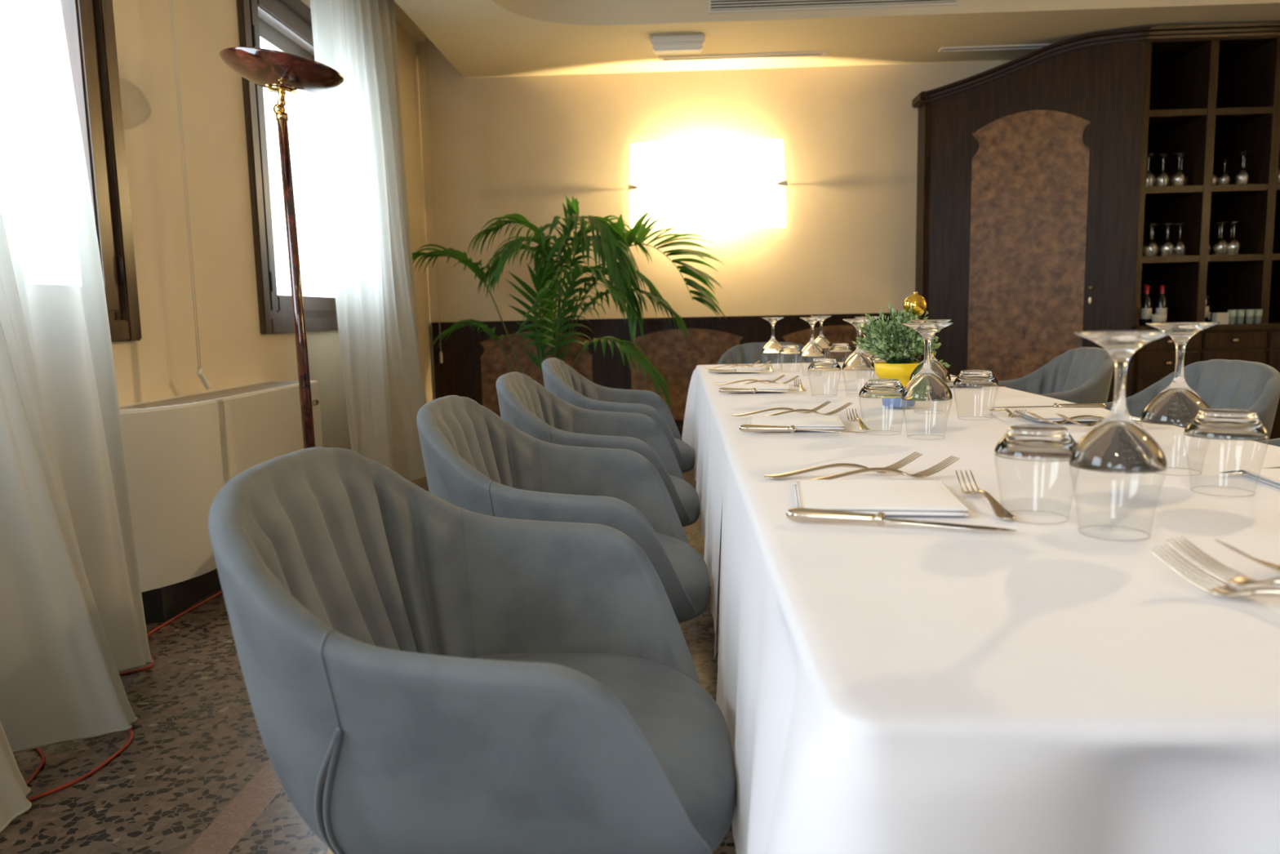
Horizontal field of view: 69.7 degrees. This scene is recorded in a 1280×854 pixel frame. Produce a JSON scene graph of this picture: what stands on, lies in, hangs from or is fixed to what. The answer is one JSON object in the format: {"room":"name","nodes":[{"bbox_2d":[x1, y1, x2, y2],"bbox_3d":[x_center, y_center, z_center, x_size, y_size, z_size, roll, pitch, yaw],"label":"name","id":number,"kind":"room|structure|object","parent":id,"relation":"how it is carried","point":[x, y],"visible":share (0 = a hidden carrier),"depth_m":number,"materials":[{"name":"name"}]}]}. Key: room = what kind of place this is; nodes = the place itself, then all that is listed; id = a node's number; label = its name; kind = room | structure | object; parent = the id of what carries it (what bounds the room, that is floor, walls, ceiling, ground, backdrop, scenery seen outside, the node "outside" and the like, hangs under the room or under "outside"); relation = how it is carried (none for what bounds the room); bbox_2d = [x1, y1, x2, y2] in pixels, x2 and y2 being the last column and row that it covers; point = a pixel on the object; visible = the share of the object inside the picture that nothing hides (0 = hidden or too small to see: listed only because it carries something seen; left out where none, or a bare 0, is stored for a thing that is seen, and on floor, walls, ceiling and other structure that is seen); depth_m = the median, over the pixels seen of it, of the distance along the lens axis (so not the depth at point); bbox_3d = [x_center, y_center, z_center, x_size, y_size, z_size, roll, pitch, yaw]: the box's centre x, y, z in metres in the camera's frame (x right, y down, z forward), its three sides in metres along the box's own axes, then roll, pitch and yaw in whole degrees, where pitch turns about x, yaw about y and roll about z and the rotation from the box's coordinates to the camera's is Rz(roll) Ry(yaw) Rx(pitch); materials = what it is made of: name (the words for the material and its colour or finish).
{"room":"restaurant dining room","nodes":[
{"label":"restaurant dining room","id":0,"kind":"room"},
{"bbox_2d":[111,0,434,449],"bbox_3d":[-1.878,-0.818,2.240,0.110,3.120,10.300,-1,7,2],"label":"wall","id":1,"kind":"structure","parent":0,"point":[163,363],"depth_m":3.70,"materials":[{"name":"beige paint"}]},
{"bbox_2d":[60,0,142,342],"bbox_3d":[-1.856,-1.047,2.458,0.141,1.670,1.360,-1,7,2],"label":"window","id":2,"kind":"structure","parent":1,"relation":"in","point":[89,24],"depth_m":3.06,"materials":[{"name":"brown wood"}]},
{"bbox_2d":[236,0,337,333],"bbox_3d":[-1.766,-1.335,4.763,0.141,1.670,1.330,-1,7,2],"label":"window","id":3,"kind":"structure","parent":1,"relation":"in","point":[282,25],"depth_m":4.26,"materials":[{"name":"brown wood"}]},
{"bbox_2d":[258,17,315,60],"bbox_3d":[-1.833,-2.019,4.680,0.036,0.220,1.260,-1,7,2],"label":"roller shutter","id":4,"kind":"object","parent":3,"relation":"attached to","point":[269,36],"depth_m":4.62,"materials":[{"name":"grey plastic"}]},
{"bbox_2d":[0,466,736,853],"bbox_3d":[1.807,0.731,2.290,7.800,0.120,10.300,-1,7,2],"label":"floor","id":5,"kind":"structure","parent":0,"point":[196,775],"depth_m":2.04,"materials":[{"name":"stone"}]},
{"bbox_2d":[25,590,222,800],"bbox_3d":[-1.450,0.629,3.140,0.311,0.008,3.231,-2,7,-5],"label":"extension cord","id":6,"kind":"object","parent":5,"relation":"on","point":[39,750],"visible":0.44,"depth_m":2.10,"materials":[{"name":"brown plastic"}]},
{"bbox_2d":[119,380,322,622],"bbox_3d":[-1.623,0.226,3.566,0.258,0.710,1.430,-1,7,2],"label":"radiator","id":7,"kind":"object","parent":5,"relation":"on","point":[180,451],"visible":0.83,"depth_m":3.15,"materials":[{"name":"beige metal"}]},
{"bbox_2d":[119,381,298,408],"bbox_3d":[-1.614,-0.135,3.598,0.165,0.002,1.164,-1,7,2],"label":"grille","id":8,"kind":"object","parent":7,"relation":"attached to","point":[181,402],"depth_m":3.40,"materials":[{"name":"grey metal"}]},
{"bbox_2d":[218,46,343,448],"bbox_3d":[-1.244,-0.357,3.366,0.408,1.902,0.411,-1,7,2],"label":"floor lamp","id":9,"kind":"object","parent":5,"relation":"on","point":[282,73],"visible":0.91,"depth_m":3.26,"materials":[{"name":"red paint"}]},
{"bbox_2d":[208,446,735,853],"bbox_3d":[-0.174,0.439,1.201,0.590,0.816,0.620,-1,7,2],"label":"dining chair","id":10,"kind":"object","parent":5,"relation":"on","point":[424,673],"visible":1,"depth_m":0.95,"materials":[{"name":"grey fabric"}]},
{"bbox_2d":[416,395,710,622],"bbox_3d":[-0.145,0.339,2.000,0.590,0.816,0.620,-1,7,2],"label":"dining chair","id":11,"kind":"object","parent":5,"relation":"on","point":[476,460],"visible":0.56,"depth_m":1.97,"materials":[{"name":"grey fabric"}]},
{"bbox_2d":[411,195,726,408],"bbox_3d":[-0.515,-0.626,6.008,2.190,1.755,1.185,-1,7,5],"label":"potted palm","id":12,"kind":"object","parent":5,"relation":"on","point":[613,243],"visible":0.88,"depth_m":5.92,"materials":[{"name":"plant"}]},
{"bbox_2d":[495,371,699,526],"bbox_3d":[-0.114,0.239,2.803,0.590,0.816,0.620,-1,7,2],"label":"dining chair","id":13,"kind":"object","parent":5,"relation":"on","point":[525,403],"visible":0.46,"depth_m":2.83,"materials":[{"name":"grey fabric"}]},
{"bbox_2d":[541,357,694,472],"bbox_3d":[-0.077,0.128,3.690,0.590,0.816,0.620,-1,7,2],"label":"dining chair","id":14,"kind":"object","parent":5,"relation":"on","point":[560,379],"visible":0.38,"depth_m":3.58,"materials":[{"name":"grey fabric"}]},
{"bbox_2d":[717,342,820,364],"bbox_3d":[0.696,-0.024,4.781,0.620,0.816,0.590,-1,7,2],"label":"dining chair","id":15,"kind":"object","parent":5,"relation":"on","point":[748,353],"visible":0.06,"depth_m":4.97,"materials":[{"name":"grey fabric"}]},
{"bbox_2d":[997,346,1114,403],"bbox_3d":[1.524,0.095,3.684,0.590,0.816,0.620,-1,7,3],"label":"dining chair","id":16,"kind":"object","parent":5,"relation":"on","point":[1082,375],"visible":0.19,"depth_m":3.66,"materials":[{"name":"grey fabric"}]},
{"bbox_2d":[911,22,1279,439],"bbox_3d":[3.777,-1.271,6.425,3.565,2.753,0.856,-1,7,2],"label":"cabinet","id":17,"kind":"object","parent":5,"relation":"on","point":[1037,197],"visible":0.82,"depth_m":6.29,"materials":[{"name":"brown wood"}]},
{"bbox_2d":[1131,321,1279,330],"bbox_3d":[4.439,-0.716,6.455,2.235,0.038,0.720,-1,7,2],"label":"countertop","id":18,"kind":"structure","parent":17,"relation":"on","point":[1271,325],"depth_m":6.12,"materials":[{"name":"brown wood"}]},
{"bbox_2d":[1139,284,1148,324],"bbox_3d":[3.479,-0.841,6.335,0.071,0.279,0.071,-1,7,2],"label":"wine bottle","id":19,"kind":"object","parent":18,"relation":"on","point":[1143,295],"visible":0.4,"depth_m":6.32,"materials":[{"name":"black glass"}]},
{"bbox_2d":[1140,285,1151,325],"bbox_3d":[3.435,-0.823,6.238,0.068,0.269,0.068,-1,7,2],"label":"wine bottle","id":20,"kind":"object","parent":18,"relation":"on","point":[1146,303],"visible":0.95,"depth_m":6.22,"materials":[{"name":"black glass"}]},
{"bbox_2d":[1151,314,1167,322],"bbox_3d":[3.484,-0.718,6.174,0.090,0.075,0.090,-1,7,2],"label":"bowl","id":21,"kind":"object","parent":18,"relation":"on","point":[1155,317],"visible":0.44,"depth_m":6.14,"materials":[{"name":"ceramic"}]},
{"bbox_2d":[1155,284,1167,321],"bbox_3d":[3.535,-0.825,6.234,0.068,0.269,0.068,-1,7,2],"label":"wine bottle","id":22,"kind":"object","parent":18,"relation":"on","point":[1162,302],"visible":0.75,"depth_m":6.21,"materials":[{"name":"black glass"}]},
{"bbox_2d":[1204,293,1208,321],"bbox_3d":[3.821,-0.837,6.242,0.071,0.279,0.071,-1,7,2],"label":"wine bottle","id":23,"kind":"object","parent":18,"relation":"on","point":[1206,308],"visible":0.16,"depth_m":6.21,"materials":[{"name":"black glass"}]},
{"bbox_2d":[1211,312,1229,324],"bbox_3d":[3.894,-0.728,6.172,0.080,0.077,0.060,-1,7,2],"label":"box","id":24,"kind":"object","parent":18,"relation":"on","point":[1223,317],"visible":0.79,"depth_m":6.14,"materials":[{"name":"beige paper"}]},
{"bbox_2d":[1227,309,1237,324],"bbox_3d":[3.964,-0.737,6.158,0.054,0.095,0.054,-1,7,2],"label":"coffee cup","id":25,"kind":"object","parent":18,"relation":"on","point":[1233,313],"visible":1,"depth_m":6.14,"materials":[{"name":"grey ceramic"}]},
{"bbox_2d":[1235,309,1244,324],"bbox_3d":[4.022,-0.739,6.165,0.054,0.095,0.054,-1,7,2],"label":"coffee cup","id":26,"kind":"object","parent":18,"relation":"on","point":[1240,313],"visible":1,"depth_m":6.15,"materials":[{"name":"grey ceramic"}]},
{"bbox_2d":[1245,309,1254,324],"bbox_3d":[4.080,-0.738,6.153,0.054,0.095,0.054,-1,7,2],"label":"coffee cup","id":27,"kind":"object","parent":18,"relation":"on","point":[1250,313],"visible":1,"depth_m":6.13,"materials":[{"name":"grey ceramic"}]},
{"bbox_2d":[1253,309,1262,323],"bbox_3d":[4.138,-0.741,6.161,0.054,0.095,0.054,-1,7,2],"label":"coffee cup","id":28,"kind":"object","parent":18,"relation":"on","point":[1258,313],"visible":1,"depth_m":6.14,"materials":[{"name":"grey ceramic"}]},
{"bbox_2d":[1147,106,1272,134],"bbox_3d":[4.426,-2.111,6.308,2.205,0.042,0.666,-1,7,2],"label":"shelf","id":29,"kind":"object","parent":17,"relation":"attached to","point":[1164,122],"depth_m":6.09,"materials":[{"name":"brown wood"}]},
{"bbox_2d":[1142,253,1279,266],"bbox_3d":[4.446,-1.173,6.424,2.205,0.042,0.666,-1,7,2],"label":"shelf","id":30,"kind":"object","parent":17,"relation":"attached to","point":[1178,260],"depth_m":6.13,"materials":[{"name":"brown wood"}]},
{"bbox_2d":[1144,183,1279,204],"bbox_3d":[4.436,-1.625,6.368,2.205,0.042,0.666,-1,7,2],"label":"shelf","id":31,"kind":"object","parent":17,"relation":"attached to","point":[1223,193],"depth_m":6.09,"materials":[{"name":"brown wood"}]},
{"bbox_2d":[1103,359,1279,440],"bbox_3d":[1.466,0.217,2.713,0.590,0.816,0.620,-1,7,1],"label":"dining chair","id":32,"kind":"object","parent":5,"relation":"on","point":[1255,386],"visible":0.07,"depth_m":2.65,"materials":[{"name":"grey fabric"}]},
{"bbox_2d":[1254,437,1279,446],"bbox_3d":[1.403,0.324,1.862,0.590,0.816,0.620,-1,7,2],"label":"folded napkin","id":33,"kind":"object","parent":5,"relation":"on","point":[1276,442],"visible":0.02,"depth_m":2.10,"materials":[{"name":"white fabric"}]},
{"bbox_3d":[0.589,0.454,1.229,0.843,0.743,1.310,-1,7,2],"label":"dining table","id":34,"kind":"object","parent":5,"relation":"on","visible":0},
{"bbox_2d":[715,435,1279,853],"bbox_3d":[0.583,0.338,1.067,1.062,0.488,1.242,-1,7,2],"label":"tablecloth","id":35,"kind":"object","parent":34,"relation":"on","point":[890,687],"visible":0.93,"depth_m":0.66,"materials":[{"name":"white fabric"}]},
{"bbox_2d":[764,451,922,478],"bbox_3d":[0.285,0.054,1.296,0.225,0.028,0.028,-2,7,-7],"label":"fork","id":36,"kind":"object","parent":35,"relation":"on","point":[895,465],"visible":0.83,"depth_m":1.29,"materials":[{"name":"silver metal"}]},
{"bbox_2d":[795,455,959,481],"bbox_3d":[0.324,0.058,1.255,0.225,0.028,0.028,-2,7,-7],"label":"fork","id":37,"kind":"object","parent":35,"relation":"on","point":[928,472],"visible":0.85,"depth_m":1.25,"materials":[{"name":"silver metal"}]},
{"bbox_2d":[794,479,970,515],"bbox_3d":[0.288,0.083,1.129,0.192,0.013,0.190,0,7,8],"label":"folded napkin","id":38,"kind":"object","parent":35,"relation":"on","point":[887,496],"visible":0.94,"depth_m":1.09,"materials":[{"name":"white fabric"}]},
{"bbox_2d":[786,507,1016,531],"bbox_3d":[0.276,0.100,0.987,0.238,0.015,0.020,1,8,20],"label":"table knife","id":39,"kind":"object","parent":35,"relation":"on","point":[797,514],"visible":1,"depth_m":1.00,"materials":[{"name":"silver metal"}]},
{"bbox_2d":[955,470,1017,519],"bbox_3d":[0.410,0.079,1.093,0.024,0.023,0.190,-1,7,4],"label":"fork","id":40,"kind":"object","parent":35,"relation":"on","point":[997,507],"visible":1,"depth_m":1.07,"materials":[{"name":"silver metal"}]},
{"bbox_2d":[994,424,1079,524],"bbox_3d":[0.435,0.050,1.010,0.088,0.100,0.088,0,7,11],"label":"tumbler","id":41,"kind":"object","parent":35,"relation":"on","point":[1031,442],"visible":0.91,"depth_m":0.98,"materials":[{"name":"clear glass"}]},
{"bbox_2d":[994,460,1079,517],"bbox_3d":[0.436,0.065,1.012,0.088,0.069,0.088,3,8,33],"label":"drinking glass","id":42,"kind":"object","parent":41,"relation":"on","point":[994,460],"depth_m":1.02,"materials":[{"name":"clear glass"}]},
{"bbox_2d":[1068,329,1173,541],"bbox_3d":[0.481,0.007,0.926,0.088,0.205,0.088,1,7,16],"label":"wine glass","id":43,"kind":"object","parent":35,"relation":"on","point":[1117,443],"visible":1,"depth_m":0.90,"materials":[{"name":"clear glass"}]},
{"bbox_2d":[1140,321,1219,475],"bbox_3d":[0.737,-0.040,1.259,0.088,0.205,0.088,-1,7,5],"label":"wine glass","id":44,"kind":"object","parent":35,"relation":"on","point":[1177,404],"visible":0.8,"depth_m":1.24,"materials":[{"name":"grey"}]},
{"bbox_2d":[1150,544,1279,595],"bbox_3d":[0.495,0.126,0.684,0.028,0.028,0.225,-5,8,-29],"label":"fork","id":45,"kind":"object","parent":35,"relation":"on","point":[1225,589],"visible":1,"depth_m":0.74,"materials":[{"name":"silver metal"}]},
{"bbox_2d":[1166,536,1279,586],"bbox_3d":[0.517,0.119,0.694,0.028,0.028,0.225,-6,8,-31],"label":"fork","id":46,"kind":"object","parent":35,"relation":"on","point":[1242,580],"visible":1,"depth_m":0.76,"materials":[{"name":"silver metal"}]},
{"bbox_2d":[1183,408,1269,497],"bbox_3d":[0.716,0.030,1.127,0.088,0.100,0.088,2,8,26],"label":"tumbler","id":47,"kind":"object","parent":35,"relation":"on","point":[1220,424],"visible":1,"depth_m":1.09,"materials":[{"name":"clear glass"}]},
{"bbox_2d":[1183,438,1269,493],"bbox_3d":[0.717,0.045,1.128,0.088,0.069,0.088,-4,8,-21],"label":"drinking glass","id":48,"kind":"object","parent":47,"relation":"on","point":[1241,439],"depth_m":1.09,"materials":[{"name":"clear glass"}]},
{"bbox_2d":[1214,538,1279,570],"bbox_3d":[0.612,0.111,0.783,0.225,0.028,0.028,-1,7,4],"label":"fork","id":49,"kind":"object","parent":35,"relation":"on","point":[1273,566],"visible":1,"depth_m":0.78,"materials":[{"name":"silver metal"}]},
{"bbox_2d":[1218,466,1279,473],"bbox_3d":[0.900,0.053,1.252,0.238,0.015,0.020,-2,7,-5],"label":"table knife","id":50,"kind":"object","parent":35,"relation":"on","point":[1241,470],"visible":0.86,"depth_m":1.24,"materials":[{"name":"silver metal"}]},
{"bbox_2d":[1240,467,1279,487],"bbox_3d":[0.894,0.068,1.144,0.192,0.013,0.190,0,7,8],"label":"folded napkin","id":51,"kind":"object","parent":35,"relation":"on","point":[1271,476],"visible":0.99,"depth_m":1.20,"materials":[{"name":"white fabric"}]},
{"bbox_3d":[0.660,0.228,3.038,0.843,0.743,2.320,-1,7,2],"label":"dining table","id":52,"kind":"object","parent":5,"relation":"on","visible":0},
{"bbox_2d":[681,362,1185,657],"bbox_3d":[0.655,0.093,2.971,1.058,0.464,2.640,-1,7,2],"label":"tablecloth","id":53,"kind":"object","parent":52,"relation":"on","point":[708,424],"visible":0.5,"depth_m":2.23,"materials":[{"name":"white fabric"}]},
{"bbox_2d":[707,368,766,373],"bbox_3d":[0.375,-0.211,3.476,0.238,0.015,0.020,1,7,15],"label":"table knife","id":54,"kind":"object","parent":53,"relation":"on","point":[710,371],"visible":1,"depth_m":3.48,"materials":[{"name":"silver metal"}]},
{"bbox_2d":[715,366,762,372],"bbox_3d":[0.384,-0.227,3.608,0.192,0.013,0.190,0,7,8],"label":"folded napkin","id":55,"kind":"object","parent":53,"relation":"on","point":[744,369],"visible":0.72,"depth_m":3.56,"materials":[{"name":"white fabric"}]},
{"bbox_2d":[715,374,784,385],"bbox_3d":[0.348,-0.148,2.917,0.225,0.028,0.028,-2,7,-7],"label":"fork","id":56,"kind":"object","parent":53,"relation":"on","point":[783,375],"visible":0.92,"depth_m":2.91,"materials":[{"name":"silver metal"}]},
{"bbox_2d":[725,383,790,391],"bbox_3d":[0.351,-0.120,2.750,0.192,0.013,0.190,0,7,8],"label":"folded napkin","id":57,"kind":"object","parent":53,"relation":"on","point":[771,387],"visible":0.77,"depth_m":2.71,"materials":[{"name":"white fabric"}]},
{"bbox_2d":[718,387,802,392],"bbox_3d":[0.342,-0.104,2.617,0.238,0.015,0.020,1,7,15],"label":"table knife","id":58,"kind":"object","parent":53,"relation":"on","point":[721,389],"visible":1,"depth_m":2.63,"materials":[{"name":"silver metal"}]},
{"bbox_2d":[742,375,799,383],"bbox_3d":[0.387,-0.144,2.876,0.225,0.028,0.028,-2,7,-7],"label":"fork","id":59,"kind":"object","parent":53,"relation":"on","point":[797,376],"visible":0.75,"depth_m":2.88,"materials":[{"name":"silver metal"}]},
{"bbox_2d":[761,316,784,370],"bbox_3d":[0.516,-0.322,3.570,0.088,0.205,0.088,-5,8,-27],"label":"wine glass","id":60,"kind":"object","parent":53,"relation":"on","point":[772,345],"visible":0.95,"depth_m":3.54,"materials":[{"name":"grey"}]},
{"bbox_2d":[731,400,831,416],"bbox_3d":[0.315,-0.041,2.055,0.225,0.028,0.028,-2,7,-7],"label":"fork","id":61,"kind":"object","parent":53,"relation":"on","point":[824,404],"visible":0.88,"depth_m":2.05,"materials":[{"name":"silver metal"}]},
{"bbox_2d":[778,345,800,372],"bbox_3d":[0.569,-0.258,3.475,0.088,0.100,0.088,-8,10,-43],"label":"tumbler","id":62,"kind":"object","parent":53,"relation":"on","point":[785,349],"visible":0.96,"depth_m":3.44,"materials":[{"name":"clear glass"}]},
{"bbox_2d":[747,414,845,429],"bbox_3d":[0.317,-0.012,1.887,0.192,0.013,0.190,0,7,8],"label":"folded napkin","id":63,"kind":"object","parent":53,"relation":"on","point":[799,421],"visible":0.83,"depth_m":1.85,"materials":[{"name":"white fabric"}]},
{"bbox_2d":[739,424,865,432],"bbox_3d":[0.307,0.004,1.752,0.238,0.015,0.020,1,7,16],"label":"table knife","id":64,"kind":"object","parent":53,"relation":"on","point":[744,428],"visible":1,"depth_m":1.76,"materials":[{"name":"silver metal"}]},
{"bbox_2d":[764,402,852,415],"bbox_3d":[0.353,-0.036,2.014,0.225,0.028,0.028,-2,7,-7],"label":"fork","id":65,"kind":"object","parent":53,"relation":"on","point":[845,406],"visible":0.79,"depth_m":2.01,"materials":[{"name":"silver metal"}]},
{"bbox_2d":[799,316,825,376],"bbox_3d":[0.607,-0.283,3.239,0.088,0.205,0.088,-6,8,-34],"label":"wine glass","id":66,"kind":"object","parent":53,"relation":"on","point":[811,348],"visible":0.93,"depth_m":3.21,"materials":[{"name":"grey"}]},
{"bbox_2d":[810,315,831,348],"bbox_3d":[0.766,-0.367,3.888,0.088,0.205,0.088,2,8,25],"label":"wine glass","id":67,"kind":"object","parent":53,"relation":"on","point":[821,340],"visible":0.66,"depth_m":3.86,"materials":[{"name":"grey"}]},
{"bbox_2d":[807,358,840,396],"bbox_3d":[0.498,-0.134,2.485,0.088,0.100,0.088,2,8,23],"label":"tumbler","id":68,"kind":"object","parent":53,"relation":"on","point":[817,364],"visible":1,"depth_m":2.45,"materials":[{"name":"clear glass"}]},
{"bbox_2d":[828,342,852,352],"bbox_3d":[0.773,-0.272,3.546,0.088,0.100,0.088,-3,7,-13],"label":"tumbler","id":69,"kind":"object","parent":53,"relation":"on","point":[841,347],"visible":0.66,"depth_m":3.51,"materials":[{"name":"clear glass"}]},
{"bbox_2d":[846,408,870,430],"bbox_3d":[0.439,-0.016,1.852,0.024,0.023,0.190,-1,7,4],"label":"fork","id":70,"kind":"object","parent":53,"relation":"on","point":[862,427],"visible":0.99,"depth_m":1.84,"materials":[{"name":"silver metal"}]},
{"bbox_2d":[841,318,875,395],"bbox_3d":[0.589,-0.188,2.475,0.088,0.205,0.088,1,7,14],"label":"wine glass","id":71,"kind":"object","parent":53,"relation":"on","point":[858,360],"visible":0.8,"depth_m":2.45,"materials":[{"name":"grey"}]},
{"bbox_2d":[854,315,879,378],"bbox_3d":[0.762,-0.267,3.084,0.088,0.205,0.088,1,7,15],"label":"wine glass","id":72,"kind":"object","parent":53,"relation":"on","point":[868,353],"visible":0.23,"depth_m":3.05,"materials":[{"name":"grey"}]},
{"bbox_2d":[858,378,906,435],"bbox_3d":[0.454,-0.038,1.719,0.088,0.100,0.088,6,10,45],"label":"tumbler","id":73,"kind":"object","parent":53,"relation":"on","point":[873,388],"visible":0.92,"depth_m":1.69,"materials":[{"name":"clear glass"}]},
{"bbox_2d":[852,301,950,407],"bbox_3d":[0.623,-0.171,2.178,0.224,0.244,0.190,-1,7,2],"label":"potted plant","id":74,"kind":"object","parent":53,"relation":"on","point":[898,349],"visible":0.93,"depth_m":2.16,"materials":[{"name":"green plant"}]},
{"bbox_2d":[903,291,927,316],"bbox_3d":[0.653,-0.291,2.182,0.054,0.060,0.054,-1,7,2],"label":"bauble","id":75,"kind":"object","parent":74,"relation":"on","point":[918,303],"visible":0.86,"depth_m":2.16,"materials":[{"name":"gold metal"}]},
{"bbox_2d":[901,322,953,439],"bbox_3d":[0.513,-0.084,1.647,0.088,0.205,0.088,0,7,13],"label":"wine glass","id":76,"kind":"object","parent":53,"relation":"on","point":[926,384],"visible":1,"depth_m":1.62,"materials":[{"name":"grey"}]},
{"bbox_2d":[909,319,951,413],"bbox_3d":[0.644,-0.135,2.041,0.088,0.205,0.088,-6,8,-32],"label":"wine glass","id":77,"kind":"object","parent":53,"relation":"on","point":[936,366],"visible":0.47,"depth_m":2.02,"materials":[{"name":"grey"}]},
{"bbox_2d":[953,369,998,420],"bbox_3d":[0.698,-0.067,1.914,0.088,0.100,0.088,-4,8,-24],"label":"tumbler","id":78,"kind":"object","parent":53,"relation":"on","point":[966,378],"visible":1,"depth_m":1.88,"materials":[{"name":"clear glass"}]},
{"bbox_2d":[989,408,1026,417],"bbox_3d":[0.780,-0.036,1.957,0.024,0.023,0.190,-1,7,4],"label":"fork","id":79,"kind":"object","parent":53,"relation":"on","point":[1011,414],"visible":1,"depth_m":1.92,"materials":[{"name":"silver metal"}]},
{"bbox_2d":[991,403,1106,408],"bbox_3d":[0.912,-0.047,2.058,0.238,0.015,0.020,1,7,16],"label":"table knife","id":80,"kind":"object","parent":53,"relation":"on","point":[1055,405],"visible":0.84,"depth_m":2.04,"materials":[{"name":"silver metal"}]},
{"bbox_2d":[1013,407,1133,421],"bbox_3d":[0.902,-0.029,1.923,0.192,0.013,0.190,0,7,8],"label":"folded napkin","id":81,"kind":"object","parent":53,"relation":"on","point":[1047,413],"visible":0.66,"depth_m":1.90,"materials":[{"name":"white fabric"}]},
{"bbox_2d":[1026,411,1137,424],"bbox_3d":[0.866,-0.020,1.795,0.225,0.028,0.028,-2,7,-7],"label":"fork","id":82,"kind":"object","parent":53,"relation":"on","point":[1064,421],"visible":0.77,"depth_m":1.79,"materials":[{"name":"silver metal"}]},
{"bbox_2d":[1055,413,1151,426],"bbox_3d":[0.904,-0.016,1.753,0.225,0.028,0.028,-2,7,-7],"label":"fork","id":83,"kind":"object","parent":53,"relation":"on","point":[1062,415],"visible":0.59,"depth_m":1.75,"materials":[{"name":"silver metal"}]},
{"bbox_2d":[394,0,431,42],"bbox_3d":[1.742,-2.384,1.904,7.800,0.120,10.300,-1,7,2],"label":"ceiling","id":84,"kind":"structure","parent":0,"point":[402,18],"depth_m":6.46,"materials":[{"name":"paint"}]},
{"bbox_2d":[168,0,211,389],"bbox_3d":[-1.684,-1.278,3.366,0.016,2.293,0.082,-1,7,2],"label":"pull cord","id":85,"kind":"object","parent":84,"relation":"hanging from","point":[200,373],"visible":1,"depth_m":3.41,"materials":[{"name":"beige plastic"}]},
{"bbox_2d":[425,37,442,363],"bbox_3d":[-1.546,-1.673,6.899,0.016,2.385,0.032,-1,7,2],"label":"pull cord","id":86,"kind":"object","parent":84,"relation":"hanging from","point":[441,352],"visible":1,"depth_m":6.90,"materials":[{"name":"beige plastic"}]},
{"bbox_3d":[-1.615,-2.206,1.930,0.115,0.100,9.250,-1,7,2],"label":"rail","id":87,"kind":"object","parent":84,"relation":"attached to","visible":0},
{"bbox_2d":[0,0,153,832],"bbox_3d":[-1.476,-0.678,1.677,0.411,2.955,1.780,-1,7,2],"label":"curtain","id":88,"kind":"object","parent":87,"relation":"hanging from","point":[72,614],"visible":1,"depth_m":2.36,"materials":[{"name":"white fabric"}]},
{"bbox_2d":[310,0,426,481],"bbox_3d":[-1.426,-1.121,5.260,0.285,2.960,1.367,-1,7,2],"label":"curtain","id":89,"kind":"object","parent":87,"relation":"hanging from","point":[361,117],"visible":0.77,"depth_m":5.01,"materials":[{"name":"white fabric"}]},
{"bbox_2d":[417,42,1011,399],"bbox_3d":[1.966,-1.495,7.048,7.200,3.120,0.300,-1,7,2],"label":"wall","id":90,"kind":"structure","parent":0,"point":[502,146],"depth_m":6.92,"materials":[{"name":"beige paint"}]},
{"bbox_2d":[431,312,915,437],"bbox_3d":[0.279,-0.367,7.073,3.750,0.945,0.062,-1,7,2],"label":"wood panelling","id":91,"kind":"object","parent":90,"relation":"attached to","point":[472,365],"visible":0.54,"depth_m":7.06,"materials":[{"name":"brown wood"}]},
{"bbox_2d":[627,137,787,230],"bbox_3d":[0.501,-1.795,6.829,1.184,0.640,0.175,-1,7,2],"label":"wall lamp","id":92,"kind":"object","parent":90,"relation":"attached to","point":[716,182],"visible":0.98,"depth_m":6.78,"materials":[{"name":"white glass"}]},
{"bbox_2d":[394,0,1279,77],"bbox_3d":[1.918,-2.197,1.920,6.855,0.263,9.700,-1,7,2],"label":"ceiling","id":93,"kind":"structure","parent":0,"point":[480,38],"depth_m":5.85,"materials":[{"name":"paint"}]},
{"bbox_2d":[650,34,704,54],"bbox_3d":[0.246,-2.489,5.993,0.350,0.090,0.120,-1,7,2],"label":"emergency light","id":94,"kind":"object","parent":93,"relation":"attached to","point":[679,44],"visible":1,"depth_m":5.95,"materials":[{"name":"white plastic"}]},
{"bbox_2d":[653,44,702,54],"bbox_3d":[0.246,-2.462,5.996,0.320,0.035,0.104,-1,7,2],"label":"diffuser","id":95,"kind":"object","parent":94,"relation":"attached to","point":[658,49],"depth_m":5.96,"materials":[{"name":"white plastic"}]},
{"bbox_2d":[658,50,827,61],"bbox_3d":[0.718,-2.594,6.436,1.170,0.010,0.090,-1,7,2],"label":"ceiling vent","id":96,"kind":"object","parent":93,"relation":"in","point":[800,54],"visible":1,"depth_m":6.44,"materials":[{"name":"white plastic"}]},
{"bbox_2d":[708,0,959,13],"bbox_3d":[1.179,-2.642,5.624,1.520,0.170,0.012,-1,7,2],"label":"ceiling vent","id":97,"kind":"object","parent":93,"relation":"in","point":[715,6],"visible":1,"depth_m":5.63,"materials":[{"name":"grey metal"}]},
{"bbox_2d":[937,43,1052,52],"bbox_3d":[2.651,-2.625,6.356,1.140,0.010,0.090,-1,7,2],"label":"ceiling vent","id":98,"kind":"object","parent":93,"relation":"in","point":[1027,46],"visible":0.59,"depth_m":6.37,"materials":[{"name":"white plastic"}]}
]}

